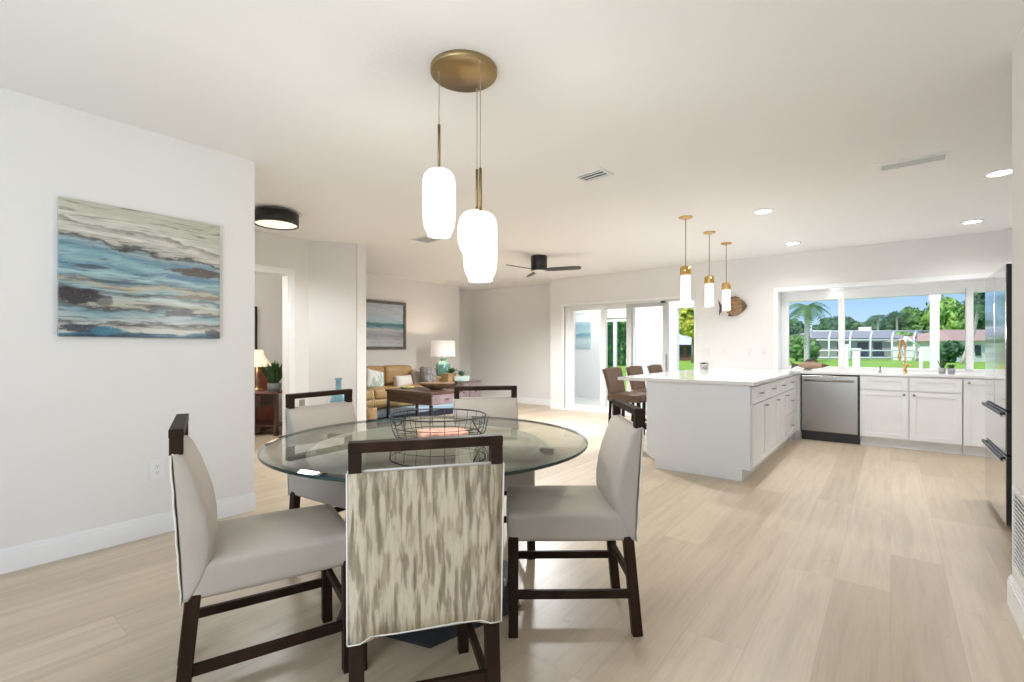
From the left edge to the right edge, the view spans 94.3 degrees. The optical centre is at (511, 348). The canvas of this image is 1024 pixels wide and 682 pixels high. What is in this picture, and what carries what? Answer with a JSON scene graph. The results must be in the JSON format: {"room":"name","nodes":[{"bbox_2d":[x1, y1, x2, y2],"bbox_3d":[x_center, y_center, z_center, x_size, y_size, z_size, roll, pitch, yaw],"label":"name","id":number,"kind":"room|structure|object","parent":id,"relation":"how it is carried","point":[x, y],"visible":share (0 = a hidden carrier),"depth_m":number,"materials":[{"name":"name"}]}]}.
{"room":"dining room","nodes":[
{"label":"dining room","id":0,"kind":"room"},
{"bbox_2d":[0,87,254,548],"bbox_3d":[-3.282,-0.100,1.962,0.140,2.600,4.180,0,0,39],"label":"wall","id":1,"kind":"structure","parent":0,"point":[83,420],"depth_m":2.86,"materials":[{"name":"white paint"}]},
{"bbox_2d":[0,492,254,574],"bbox_3d":[-3.221,1.135,1.914,0.016,0.130,4.180,0,0,39],"label":"baseboard","id":2,"kind":"structure","parent":1,"relation":"attached to","point":[18,557],"depth_m":2.84,"materials":[{"name":"white"}]},
{"bbox_2d":[57,196,219,338],"bbox_3d":[-2.323,-0.470,3.025,0.034,0.794,0.828,0,0,39],"label":"canvas painting","id":3,"kind":"object","parent":1,"relation":"attached to","point":[122,272],"visible":1,"depth_m":2.96,"materials":[{"name":"fabric"}]},
{"bbox_2d":[149,458,164,480],"bbox_3d":[-2.298,0.780,3.078,0.010,0.128,0.085,0,0,39],"label":"wall outlet","id":4,"kind":"object","parent":1,"relation":"attached to","point":[156,467],"visible":1,"depth_m":3.07,"materials":[{"name":"white plastic"}]},
{"bbox_2d":[255,230,308,406],"bbox_3d":[-3.369,-0.100,5.272,0.140,2.600,2.250,0,0,39],"label":"wall","id":5,"kind":"structure","parent":0,"point":[271,249],"depth_m":5.99,"materials":[{"name":"white paint"}]},
{"bbox_2d":[255,264,294,444],"bbox_3d":[-3.131,0.100,5.556,0.159,2.201,1.130,0,0,39],"label":"trim","id":6,"kind":"structure","parent":5,"relation":"attached to","point":[288,278],"depth_m":5.92,"materials":[{"name":"white wood"}]},
{"bbox_2d":[309,240,355,415],"bbox_3d":[-2.400,-0.100,6.267,0.652,2.600,0.161,0,0,-22],"label":"wall","id":7,"kind":"structure","parent":0,"point":[332,265],"depth_m":6.21,"materials":[{"name":"white paint"}]},
{"bbox_2d":[255,273,458,420],"bbox_3d":[-3.495,-0.100,8.051,0.300,2.600,7.040,0,0,39],"label":"wall","id":8,"kind":"structure","parent":0,"point":[432,309],"depth_m":9.52,"materials":[{"name":"white paint"}]},
{"bbox_2d":[366,299,405,348],"bbox_3d":[-2.535,-0.457,8.987,0.036,0.931,1.321,0,0,39],"label":"framed picture","id":9,"kind":"object","parent":8,"relation":"attached to","point":[385,320],"visible":0.52,"depth_m":9.13},
{"bbox_2d":[356,244,365,428],"bbox_3d":[-2.819,-0.100,7.014,2.050,2.600,0.140,0,0,39],"label":"wall partition","id":10,"kind":"structure","parent":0,"point":[360,249],"depth_m":6.36,"materials":[{"name":"white paint"}]},
{"bbox_2d":[459,290,470,378],"bbox_3d":[-1.233,-0.100,11.332,0.250,2.600,0.910,0,0,39],"label":"wall","id":11,"kind":"structure","parent":0,"point":[464,296],"depth_m":11.38,"materials":[{"name":"white paint"}]},
{"bbox_2d":[471,283,549,398],"bbox_3d":[0.128,-0.100,10.721,2.760,2.600,0.170,0,0,39],"label":"wall","id":12,"kind":"structure","parent":0,"point":[510,326],"depth_m":10.69,"materials":[{"name":"white paint"}]},
{"bbox_2d":[481,394,561,409],"bbox_3d":[-0.012,1.135,10.457,2.870,0.130,0.416,0,0,39],"label":"baseboard","id":13,"kind":"structure","parent":12,"relation":"attached to","point":[536,401],"depth_m":10.29,"materials":[{"name":"white"}]},
{"bbox_2d":[0,0,1023,290],"bbox_3d":[-1.025,-1.460,4.652,10.600,0.120,11.200,0,0,39],"label":"ceiling","id":14,"kind":"structure","parent":0,"point":[717,113],"depth_m":2.72,"materials":[{"name":"white paint"}]},
{"bbox_2d":[255,207,298,229],"bbox_3d":[-2.389,-1.327,4.818,0.420,0.145,0.420,0,0,39],"label":"flush ceiling light","id":15,"kind":"object","parent":14,"relation":"attached to","point":[270,217],"visible":0.91,"depth_m":4.71,"materials":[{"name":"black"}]},
{"bbox_2d":[255,220,296,228],"bbox_3d":[-2.389,-1.268,4.818,0.396,0.007,0.396,0,0,39],"label":"diffuser","id":16,"kind":"object","parent":15,"relation":"attached to","point":[269,224],"depth_m":4.83,"materials":[{"name":"white plastic"}]},
{"bbox_2d":[411,236,446,243],"bbox_3d":[-1.062,-1.395,6.050,0.365,0.012,0.284,0,0,39],"label":"ceiling vent","id":17,"kind":"object","parent":14,"relation":"in","point":[424,239],"visible":0.74,"depth_m":6.05,"materials":[{"name":"white plastic"}]},
{"bbox_2d":[422,49,496,282],"bbox_3d":[-0.202,-0.862,2.384,0.396,1.076,0.413,0,0,39],"label":"pendant light","id":18,"kind":"object","parent":14,"relation":"hanging from","point":[458,70],"visible":1,"depth_m":2.28,"materials":[{"name":"white glass"}]},
{"bbox_2d":[506,255,580,276],"bbox_3d":[0.386,-1.275,7.046,1.110,0.250,1.062,0,0,39],"label":"ceiling fan","id":19,"kind":"object","parent":14,"relation":"attached to","point":[538,262],"visible":1,"depth_m":7.05,"materials":[{"name":"black metal"}]},
{"bbox_2d":[573,168,613,182],"bbox_3d":[0.656,-1.395,3.825,0.265,0.012,0.184,0,0,45],"label":"ceiling vent","id":20,"kind":"object","parent":14,"relation":"in","point":[599,173],"visible":1,"depth_m":3.81,"materials":[{"name":"white plastic"}]},
{"bbox_2d":[679,215,692,300],"bbox_3d":[1.842,-0.955,5.040,0.140,0.890,0.140,0,0,39],"label":"mini pendant","id":21,"kind":"object","parent":14,"relation":"hanging from","point":[685,271],"visible":1,"depth_m":5.00,"materials":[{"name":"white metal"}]},
{"bbox_2d":[703,231,715,306],"bbox_3d":[2.365,-0.955,5.697,0.140,0.890,0.140,0,0,39],"label":"mini pendant","id":22,"kind":"object","parent":14,"relation":"hanging from","point":[708,280],"visible":1,"depth_m":5.66,"materials":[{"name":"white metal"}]},
{"bbox_2d":[720,242,731,310],"bbox_3d":[2.832,-0.955,6.284,0.140,0.890,0.140,0,0,39],"label":"mini pendant","id":23,"kind":"object","parent":14,"relation":"hanging from","point":[726,287],"visible":1,"depth_m":6.24,"materials":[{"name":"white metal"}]},
{"bbox_2d":[878,151,950,171],"bbox_3d":[2.993,-1.395,3.548,0.405,0.012,0.174,0,0,39],"label":"ceiling vent","id":24,"kind":"object","parent":14,"relation":"in","point":[942,156],"visible":1,"depth_m":3.53,"materials":[{"name":"white plastic"}]},
{"bbox_2d":[983,168,1011,177],"bbox_3d":[3.872,-1.395,3.769,0.196,0.010,0.196,0,0,39],"label":"recessed light","id":25,"kind":"object","parent":14,"relation":"in","point":[1001,172],"visible":0.82,"depth_m":3.77,"materials":[{"name":"white plastic"}]},
{"bbox_2d":[0,403,1023,681],"bbox_3d":[-1.025,1.250,4.652,10.600,0.100,11.200,0,0,39],"label":"floor","id":26,"kind":"structure","parent":0,"point":[829,561],"depth_m":2.31,"materials":[{"name":"brown wood"}]},
{"bbox_2d":[168,413,348,681],"bbox_3d":[-0.934,0.726,1.802,0.574,0.952,0.436,0,0,-32],"label":"dining chair","id":27,"kind":"object","parent":26,"relation":"on","point":[214,557],"visible":0.92,"depth_m":1.63,"materials":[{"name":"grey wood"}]},
{"bbox_2d":[255,363,273,420],"bbox_3d":[-4.079,0.710,6.797,0.070,0.980,1.350,0,0,39],"label":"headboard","id":28,"kind":"object","parent":26,"relation":"on","point":[264,413],"visible":0.02,"depth_m":7.16,"materials":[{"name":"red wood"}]},
{"bbox_2d":[255,389,281,435],"bbox_3d":[-3.509,0.895,6.750,0.570,0.610,0.440,0,0,0],"label":"nightstand","id":29,"kind":"object","parent":26,"relation":"on","point":[263,397],"visible":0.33,"depth_m":6.59,"materials":[{"name":"brown wood"}]},
{"bbox_2d":[255,350,270,390],"bbox_3d":[-3.649,0.300,6.800,0.400,0.580,0.400,0,0,39],"label":"bedside lamp","id":30,"kind":"object","parent":29,"relation":"on","point":[261,360],"visible":0.7,"depth_m":6.74,"materials":[{"name":"beige fabric"}]},
{"bbox_2d":[255,421,281,426],"bbox_3d":[-3.504,1.067,6.750,0.520,0.025,0.380,0,0,0],"label":"shelf","id":31,"kind":"object","parent":29,"relation":"attached to","point":[257,423],"depth_m":6.64,"materials":[{"name":"brown wood"}]},
{"bbox_2d":[256,362,281,391],"bbox_3d":[-3.307,0.369,6.625,0.422,0.441,0.421,0,0,8],"label":"potted plant","id":32,"kind":"object","parent":29,"relation":"on","point":[273,373],"visible":0.94,"depth_m":6.53,"materials":[{"name":"green plant"}]},
{"bbox_2d":[285,389,357,521],"bbox_3d":[-0.902,0.726,2.660,0.574,0.952,0.436,0,0,33],"label":"dining chair","id":33,"kind":"object","parent":26,"relation":"on","point":[299,418],"visible":0.42,"depth_m":2.63,"materials":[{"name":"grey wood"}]},
{"bbox_2d":[366,389,376,429],"bbox_3d":[-2.099,0.897,6.950,0.250,0.606,0.250,0,0,39],"label":"basket","id":34,"kind":"object","parent":26,"relation":"on","point":[371,412],"visible":0.53,"depth_m":6.87,"materials":[{"name":"beige wicker"}]},
{"bbox_2d":[366,365,444,408],"bbox_3d":[-2.363,0.750,8.428,0.900,0.900,2.460,0,0,39],"label":"sofa","id":35,"kind":"object","parent":26,"relation":"on","point":[380,395],"visible":0.25,"depth_m":8.49,"materials":[{"name":"beige leather"}]},
{"bbox_2d":[366,369,383,387],"bbox_3d":[-2.396,0.538,8.250,0.232,0.405,0.450,0,0,25],"label":"throw pillow","id":36,"kind":"object","parent":35,"relation":"on","point":[374,378],"visible":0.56,"depth_m":8.14,"materials":[{"name":"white fabric"}]},
{"bbox_2d":[366,366,384,383],"bbox_3d":[-2.595,0.500,8.523,0.317,0.399,0.620,0,0,39],"label":"cushion","id":37,"kind":"object","parent":35,"relation":"on","point":[377,368],"depth_m":8.56,"materials":[{"name":"white fabric"}]},
{"bbox_2d":[366,386,399,398],"bbox_3d":[-2.313,0.755,8.299,0.660,0.208,0.620,0,0,39],"label":"seat cushion","id":38,"kind":"object","parent":35,"relation":"on","point":[379,392],"depth_m":7.98,"materials":[{"name":"beige leather"}]},
{"bbox_2d":[383,365,411,385],"bbox_3d":[-2.202,0.500,9.016,0.317,0.399,0.620,0,0,39],"label":"cushion","id":39,"kind":"object","parent":35,"relation":"on","point":[390,371],"depth_m":8.81,"materials":[{"name":"beige leather"}]},
{"bbox_2d":[393,375,412,386],"bbox_3d":[-1.995,0.595,8.700,0.224,0.224,0.396,0,0,23],"label":"throw pillow","id":40,"kind":"object","parent":35,"relation":"on","point":[398,381],"visible":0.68,"depth_m":8.57,"materials":[{"name":"grey fabric"}]},
{"bbox_2d":[387,384,422,386],"bbox_3d":[-1.921,0.755,8.792,0.660,0.208,0.620,0,0,39],"label":"seat cushion","id":41,"kind":"object","parent":35,"relation":"on","point":[415,385],"depth_m":8.66,"materials":[{"name":"beige leather"}]},
{"bbox_2d":[410,369,421,383],"bbox_3d":[-1.781,0.555,9.100,0.230,0.338,0.335,0,0,29],"label":"throw pillow","id":42,"kind":"object","parent":35,"relation":"on","point":[415,374],"visible":0.34,"depth_m":8.96,"materials":[{"name":"beige fabric"}]},
{"bbox_2d":[420,366,436,381],"bbox_3d":[-1.563,0.508,8.950,0.235,0.376,0.337,0,0,29],"label":"throw pillow","id":43,"kind":"object","parent":35,"relation":"on","point":[428,373],"visible":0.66,"depth_m":8.84,"materials":[{"name":"white fabric"}]},
{"bbox_2d":[377,403,452,424],"bbox_3d":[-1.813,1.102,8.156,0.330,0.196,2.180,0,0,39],"label":"footstool","id":44,"kind":"object","parent":26,"relation":"on","point":[381,414],"visible":0.3,"depth_m":8.10,"materials":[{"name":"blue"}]},
{"bbox_2d":[377,403,452,417],"bbox_3d":[-1.813,1.050,8.156,0.330,0.092,2.180,0,0,39],"label":"cushion","id":45,"kind":"object","parent":44,"relation":"on","point":[381,413],"depth_m":8.07,"materials":[{"name":"blue fabric"}]},
{"bbox_2d":[257,416,587,647],"bbox_3d":[-0.397,0.818,2.359,1.530,0.765,1.530,0,0,39],"label":"dining table","id":46,"kind":"object","parent":26,"relation":"on","point":[523,451],"visible":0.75,"depth_m":2.04,"materials":[{"name":"clear glass"}]},
{"bbox_2d":[389,408,488,437],"bbox_3d":[-0.372,0.380,2.390,0.522,0.107,0.461,0,0,27],"label":"wire basket","id":47,"kind":"object","parent":46,"relation":"on","point":[432,409],"visible":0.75,"depth_m":2.42,"materials":[{"name":"grey metal"}]},
{"bbox_2d":[417,427,467,436],"bbox_3d":[-0.350,0.419,2.386,0.240,0.031,0.150,0,0,-16],"label":"folded napkin","id":48,"kind":"object","parent":47,"relation":"in","point":[447,430],"visible":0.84,"depth_m":2.34,"materials":[{"name":"pink fabric"}]},
{"bbox_2d":[385,387,462,423],"bbox_3d":[-1.394,0.920,7.503,1.090,0.560,0.660,0,0,39],"label":"coffee table","id":49,"kind":"object","parent":26,"relation":"on","point":[418,396],"visible":0.73,"depth_m":7.23,"materials":[{"name":"brown wood"}]},
{"bbox_2d":[417,382,454,389],"bbox_3d":[-1.199,0.585,7.500,0.600,0.110,0.420,0,0,0],"label":"wooden bowl","id":50,"kind":"object","parent":49,"relation":"on","point":[430,385],"visible":1,"depth_m":7.39,"materials":[{"name":"brown wood"}]},
{"bbox_2d":[346,433,503,681],"bbox_3d":[-0.308,0.726,1.589,0.436,0.952,0.574,0,0,-16],"label":"dining chair","id":51,"kind":"object","parent":26,"relation":"on","point":[424,544],"visible":1,"depth_m":1.33,"materials":[{"name":"fabric"}]},
{"bbox_2d":[445,379,481,397],"bbox_3d":[-1.135,0.912,9.573,0.815,0.575,0.720,0,0,39],"label":"end table","id":52,"kind":"object","parent":26,"relation":"on","point":[472,382],"visible":0.24,"depth_m":9.35,"materials":[{"name":"grey"}]},
{"bbox_2d":[431,340,454,375],"bbox_3d":[-1.372,0.230,9.450,0.490,0.790,0.490,0,0,39],"label":"table lamp","id":53,"kind":"object","parent":52,"relation":"on","point":[442,348],"visible":0.8,"depth_m":9.29,"materials":[{"name":"white fabric"}]},
{"bbox_2d":[441,368,456,381],"bbox_3d":[-1.155,0.485,8.947,0.268,0.280,0.268,0,0,39],"label":"planter box","id":54,"kind":"object","parent":52,"relation":"on","point":[445,377],"visible":0.97,"depth_m":8.89,"materials":[{"name":"beige wood"}]},
{"bbox_2d":[454,370,469,381],"bbox_3d":[-0.946,0.510,8.960,0.312,0.229,0.279,0,0,-22],"label":"ceramic planter","id":55,"kind":"object","parent":52,"relation":"on","point":[461,377],"visible":1,"depth_m":8.87,"materials":[{"name":"grey ceramic"}]},
{"bbox_2d":[453,385,534,559],"bbox_3d":[-0.127,0.726,2.943,0.436,0.952,0.574,0,0,-11],"label":"dining chair","id":56,"kind":"object","parent":26,"relation":"on","point":[504,407],"visible":0.29,"depth_m":3.15,"materials":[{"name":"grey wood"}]},
{"bbox_2d":[506,398,643,637],"bbox_3d":[0.261,0.726,2.186,0.574,0.952,0.436,0,0,-1],"label":"dining chair","id":57,"kind":"object","parent":26,"relation":"on","point":[608,511],"visible":1,"depth_m":1.98,"materials":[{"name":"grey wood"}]},
{"bbox_2d":[602,367,646,429],"bbox_3d":[1.431,0.716,5.866,0.514,0.970,0.474,0,0,39],"label":"counter stool","id":58,"kind":"object","parent":26,"relation":"on","point":[616,388],"visible":0.54,"depth_m":5.81,"materials":[{"name":"brown wood"}]},
{"bbox_2d":[625,366,646,434],"bbox_3d":[1.843,0.716,6.382,0.514,0.970,0.474,0,0,39],"label":"counter stool","id":59,"kind":"object","parent":26,"relation":"on","point":[636,386],"visible":0.22,"depth_m":6.47,"materials":[{"name":"brown leather"}]},
{"bbox_2d":[647,364,662,373],"bbox_3d":[2.291,0.716,6.945,0.514,0.970,0.474,0,0,39],"label":"counter stool","id":60,"kind":"object","parent":26,"relation":"on","point":[655,368],"visible":0.05,"depth_m":7.08,"materials":[{"name":"brown fabric"}]},
{"bbox_2d":[647,375,796,481],"bbox_3d":[2.784,0.766,5.843,0.977,0.869,3.290,0,0,39],"label":"base cabinet","id":61,"kind":"object","parent":26,"relation":"on","point":[693,428],"visible":0.78,"depth_m":4.53,"materials":[{"name":"white wood"}]},
{"bbox_2d":[618,367,984,385],"bbox_3d":[3.647,0.311,5.321,3.595,0.034,3.609,0,0,39],"label":"countertop","id":62,"kind":"structure","parent":61,"relation":"on","point":[712,375],"depth_m":5.50,"materials":[{"name":"white stone"}]},
{"bbox_2d":[790,359,828,369],"bbox_3d":[4.140,0.215,6.623,0.462,0.156,0.056,0,0,39],"label":"fish","id":63,"kind":"object","parent":62,"relation":"on","point":[809,364],"visible":1,"depth_m":6.60},
{"bbox_2d":[898,340,912,371],"bbox_3d":[4.936,0.088,5.992,0.190,0.414,0.094,0,0,-3],"label":"kitchen faucet","id":64,"kind":"object","parent":62,"relation":"on","point":[904,365],"visible":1,"depth_m":6.00,"materials":[{"name":"gold metal"}]},
{"bbox_2d":[674,382,769,479],"bbox_3d":[2.024,0.766,4.767,0.906,0.868,0.600,0,0,39],"label":"base cabinet","id":65,"kind":"object","parent":26,"relation":"on","point":[758,392],"visible":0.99,"depth_m":4.47,"materials":[{"name":"white wood"}]},
{"bbox_2d":[757,380,780,467],"bbox_3d":[2.401,0.766,5.241,0.906,0.868,0.610,0,0,39],"label":"base cabinet","id":66,"kind":"object","parent":26,"relation":"on","point":[772,399],"visible":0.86,"depth_m":5.00,"materials":[{"name":"white wood"}]},
{"bbox_2d":[769,378,789,455],"bbox_3d":[2.778,0.766,5.714,0.906,0.868,0.600,0,0,39],"label":"base cabinet","id":67,"kind":"object","parent":26,"relation":"on","point":[782,383],"visible":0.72,"depth_m":5.50,"materials":[{"name":"white wood"}]},
{"bbox_2d":[779,376,794,447],"bbox_3d":[3.152,0.766,6.183,0.906,0.868,0.600,0,0,39],"label":"base cabinet","id":68,"kind":"object","parent":26,"relation":"on","point":[790,391],"visible":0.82,"depth_m":5.94,"materials":[{"name":"white wood"}]},
{"bbox_2d":[793,374,801,437],"bbox_3d":[3.952,0.766,6.607,0.170,0.868,0.640,0,0,39],"label":"base cabinet","id":69,"kind":"object","parent":26,"relation":"on","point":[798,434],"visible":0.27,"depth_m":6.34,"materials":[{"name":"white wood"}]},
{"bbox_2d":[801,374,859,443],"bbox_3d":[4.255,0.767,6.336,0.630,0.865,0.666,0,0,39],"label":"dishwasher","id":70,"kind":"object","parent":26,"relation":"on","point":[830,404],"visible":0.98,"depth_m":6.11,"materials":[{"name":"silver metal"}]},
{"bbox_2d":[860,375,962,453],"bbox_3d":[4.885,0.766,5.864,0.935,0.868,0.640,0,0,39],"label":"base cabinet","id":71,"kind":"object","parent":26,"relation":"on","point":[915,413],"visible":1,"depth_m":5.62,"materials":[{"name":"white wood"}]},
{"bbox_2d":[962,378,988,456],"bbox_3d":[5.524,0.766,5.354,0.690,0.868,0.640,0,0,39],"label":"base cabinet","id":72,"kind":"object","parent":26,"relation":"on","point":[973,389],"visible":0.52,"depth_m":5.30,"materials":[{"name":"white wood"}]},
{"bbox_2d":[981,263,1011,525],"bbox_3d":[3.774,0.318,3.233,0.745,1.765,0.860,0,0,39],"label":"refrigerator","id":73,"kind":"object","parent":26,"relation":"on","point":[998,286],"visible":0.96,"depth_m":3.28,"materials":[{"name":"silver metal"}]},
{"bbox_3d":[-2.191,0.990,6.000,0.260,0.420,0.260,0,0,39],"label":"plant stand","id":74,"kind":"object","parent":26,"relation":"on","visible":0},
{"bbox_2d":[330,378,343,402],"bbox_3d":[-2.191,0.573,6.000,0.200,0.415,0.200,0,0,39],"label":"glass bottle","id":75,"kind":"object","parent":74,"relation":"on","point":[334,398],"visible":0.44,"depth_m":5.94,"materials":[{"name":"glass"}]},
{"bbox_2d":[575,396,646,409],"bbox_3d":[4.874,1.275,8.525,15.000,0.090,3.090,0,0,39],"label":"floor","id":76,"kind":"structure","parent":0,"point":[581,400],"depth_m":11.13,"materials":[{"name":"grey concrete"}]},
{"bbox_2d":[928,294,940,368],"bbox_3d":[7.234,0.150,8.135,0.150,2.160,0.150,0,0,39],"label":"patio column","id":77,"kind":"structure","parent":76,"relation":"on","point":[934,299],"depth_m":8.08,"materials":[{"name":"white paint"}]},
{"bbox_2d":[575,308,678,397],"bbox_3d":[1.186,0.025,11.520,4.901,2.551,2.381,0,0,39],"label":"wall","id":78,"kind":"structure","parent":0,"point":[649,323],"depth_m":11.41,"materials":[{"name":"white paint"}]},
{"bbox_2d":[576,322,590,347],"bbox_3d":[1.843,-0.360,12.313,0.420,0.680,0.039,0,0,39],"label":"canvas painting","id":79,"kind":"object","parent":78,"relation":"attached to","point":[583,329],"visible":1,"depth_m":12.28},
{"bbox_2d":[607,318,625,366],"bbox_3d":[2.604,0.240,11.823,0.661,1.981,0.061,0,0,39],"label":"screen door","id":80,"kind":"structure","parent":78,"relation":"in","point":[614,321],"depth_m":11.82,"materials":[{"name":"white paint"}]},
{"bbox_2d":[575,292,983,313],"bbox_3d":[4.949,-1.125,8.459,14.800,0.390,3.100,0,0,39],"label":"ceiling","id":81,"kind":"structure","parent":0,"point":[682,304],"depth_m":10.77,"materials":[{"name":"white paint"}]},
{"bbox_2d":[550,229,1011,402],"bbox_3d":[3.624,-0.100,7.571,6.965,2.601,0.400,0,0,39],"label":"wall","id":82,"kind":"structure","parent":0,"point":[753,280],"depth_m":7.23,"materials":[{"name":"white paint"}]},
{"bbox_2d":[562,295,695,417],"bbox_3d":[2.046,0.155,8.659,2.590,2.090,0.205,0,0,39],"label":"door","id":83,"kind":"structure","parent":82,"relation":"in","point":[568,310],"depth_m":8.89,"materials":[{"name":"white"}]},
{"bbox_2d":[718,296,746,315],"bbox_3d":[3.435,-0.663,7.408,0.422,0.307,0.051,0,0,39],"label":"fish","id":84,"kind":"object","parent":82,"relation":"attached to","point":[737,306],"visible":0.76,"depth_m":7.36},
{"bbox_2d":[773,272,994,372],"bbox_3d":[4.996,-0.245,6.440,2.520,1.331,0.381,0,0,39],"label":"window","id":85,"kind":"structure","parent":82,"relation":"in","point":[968,284],"depth_m":6.50,"materials":[{"name":"white"}]},
{"bbox_2d":[1012,23,1023,595],"bbox_3d":[0.599,-0.100,-0.088,0.154,2.600,5.808,0,0,39],"label":"wall","id":86,"kind":"structure","parent":0,"point":[1018,49],"depth_m":2.12,"materials":[{"name":"white paint"}]},
{"bbox_2d":[1007,574,1023,638],"bbox_3d":[0.533,1.130,-0.034,0.016,0.140,5.810,0,0,39],"label":"baseboard","id":87,"kind":"structure","parent":86,"relation":"attached to","point":[1015,598],"depth_m":2.09,"materials":[{"name":"white"}]},
{"bbox_2d":[1012,484,1023,586],"bbox_3d":[2.152,0.810,1.994,0.011,0.381,0.481,0,0,39],"label":"air vent","id":88,"kind":"object","parent":86,"relation":"in","point":[1017,495],"visible":1,"depth_m":2.09,"materials":[{"name":"white plastic"}]},
{"label":"outside","id":89,"kind":"structure","parent":0,"visible":0},
{"bbox_2d":[607,359,984,393],"bbox_3d":[40.873,1.450,51.311,180.000,0.200,108.800,0,0,39],"label":"ground","id":90,"kind":"structure","parent":89,"point":[886,363],"depth_m":41.39,"materials":[{"name":"green plant"}]},
{"bbox_2d":[607,318,625,365],"bbox_3d":[8.383,-0.656,39.968,3.802,5.913,4.150,0,0,39],"label":"hedge","id":91,"kind":"object","parent":90,"relation":"on","point":[621,326],"visible":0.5,"depth_m":38.72,"materials":[{"name":"green plant"}]},
{"bbox_2d":[679,334,691,360],"bbox_3d":[19.443,-0.275,59.000,10.458,3.250,9.200,0,0,0],"label":"house","id":92,"kind":"structure","parent":90,"relation":"on","point":[684,343],"depth_m":55.00,"materials":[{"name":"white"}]},
{"bbox_2d":[679,308,693,362],"bbox_3d":[17.653,-1.632,46.404,3.778,5.964,4.316,0,0,3],"label":"tree","id":93,"kind":"object","parent":90,"relation":"on","point":[686,315],"visible":0.51,"depth_m":45.30,"materials":[{"name":"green plant"}]},
{"bbox_2d":[789,319,803,335],"bbox_3d":[41.439,-1.662,70.057,3.217,6.023,3.230,0,0,39],"label":"tree","id":94,"kind":"object","parent":90,"relation":"on","point":[799,327],"visible":0.39,"depth_m":69.14,"materials":[{"name":"green plant"}]},
{"bbox_2d":[789,333,821,361],"bbox_3d":[31.472,0.122,51.806,3.865,3.680,3.817,0,0,39],"label":"bush","id":95,"kind":"object","parent":90,"relation":"on","point":[796,342],"visible":0.76,"depth_m":50.77,"materials":[{"name":"green plant"}]},
{"bbox_2d":[789,302,831,361],"bbox_3d":[21.109,-0.974,33.997,3.045,4.648,3.071,0,0,39],"label":"palm tree","id":96,"kind":"object","parent":90,"relation":"on","point":[808,312],"visible":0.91,"depth_m":33.85,"materials":[{"name":"green plant"}]},
{"bbox_2d":[812,316,854,329],"bbox_3d":[53.953,-2.210,79.892,5.881,7.121,5.763,0,0,39],"label":"tree","id":97,"kind":"object","parent":90,"relation":"on","point":[831,323],"visible":0.53,"depth_m":78.80,"materials":[{"name":"green plant"}]},
{"bbox_2d":[789,327,922,358],"bbox_3d":[48.336,-0.850,66.000,20.574,4.400,18.961,0,0,39],"label":"house","id":98,"kind":"structure","parent":90,"relation":"on","point":[865,345],"depth_m":62.00,"materials":[{"name":"grey"}]},
{"bbox_2d":[851,348,861,366],"bbox_3d":[12.323,0.663,17.000,0.286,1.374,0.286,0,0,39],"label":"post","id":99,"kind":"object","parent":90,"relation":"on","point":[856,351],"visible":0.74,"depth_m":16.91,"materials":[{"name":"white paint"}]},
{"bbox_2d":[810,330,929,360],"bbox_3d":[43.473,-0.506,57.120,12.503,3.712,17.322,0,0,39],"label":"cage","id":100,"kind":"object","parent":90,"relation":"on","point":[830,331],"visible":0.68,"depth_m":53.95,"materials":[{"name":"white paint"}]},
{"bbox_2d":[860,319,886,329],"bbox_3d":[63.960,-2.053,83.882,4.361,6.806,3.822,0,0,39],"label":"tree","id":101,"kind":"object","parent":90,"relation":"on","point":[873,324],"visible":0.3,"depth_m":82.78,"materials":[{"name":"green plant"}]},
{"bbox_2d":[866,315,889,329],"bbox_3d":[60.068,-2.142,78.001,3.504,6.984,3.520,0,0,39],"label":"palm tree","id":102,"kind":"object","parent":90,"relation":"on","point":[875,317],"visible":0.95,"depth_m":77.58,"materials":[{"name":"green plant"}]},
{"bbox_2d":[883,312,909,329],"bbox_3d":[64.807,-2.462,80.006,3.930,7.624,3.910,0,0,39],"label":"palm tree","id":103,"kind":"object","parent":90,"relation":"on","point":[892,315],"visible":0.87,"depth_m":79.86,"materials":[{"name":"green plant"}]},
{"bbox_2d":[892,306,927,332],"bbox_3d":[68.054,-2.957,80.517,5.872,8.614,6.756,0,0,39],"label":"tree","id":104,"kind":"object","parent":90,"relation":"on","point":[913,321],"visible":0.6,"depth_m":78.95,"materials":[{"name":"green plant"}]},
{"bbox_2d":[904,336,922,367],"bbox_3d":[10.974,0.496,13.002,0.507,1.708,0.079,0,0,1],"label":"handrail","id":105,"kind":"object","parent":90,"relation":"on","point":[905,337],"visible":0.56,"depth_m":12.97,"materials":[{"name":"white paint"}]},
{"bbox_2d":[886,330,984,361],"bbox_3d":[51.974,-0.425,54.000,15.277,3.550,14.742,0,0,39],"label":"house","id":106,"kind":"structure","parent":90,"relation":"on","point":[945,335],"depth_m":52.83,"materials":[{"name":"white"}]},
{"bbox_2d":[921,295,974,329],"bbox_3d":[69.618,-3.654,76.126,6.783,10.008,6.545,0,0,39],"label":"tree","id":107,"kind":"object","parent":90,"relation":"on","point":[948,305],"visible":0.59,"depth_m":74.41,"materials":[{"name":"green plant"}]},
{"bbox_2d":[940,340,964,362],"bbox_3d":[43.386,0.292,47.017,2.253,2.454,2.256,0,0,39],"label":"bush","id":108,"kind":"object","parent":90,"relation":"on","point":[950,350],"visible":0.91,"depth_m":46.57,"materials":[{"name":"green plant"}]},
{"bbox_2d":[952,298,984,363],"bbox_3d":[43.148,-1.622,43.973,3.611,6.081,3.542,0,0,39],"label":"palm tree","id":109,"kind":"object","parent":90,"relation":"on","point":[977,308],"visible":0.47,"depth_m":43.89,"materials":[{"name":"green plant"}]},
{"bbox_2d":[963,292,984,329],"bbox_3d":[77.600,-4.996,77.649,6.980,12.691,6.818,0,0,39],"label":"tree","id":110,"kind":"object","parent":90,"relation":"on","point":[977,296],"visible":0.16,"depth_m":76.67,"materials":[{"name":"green plant"}]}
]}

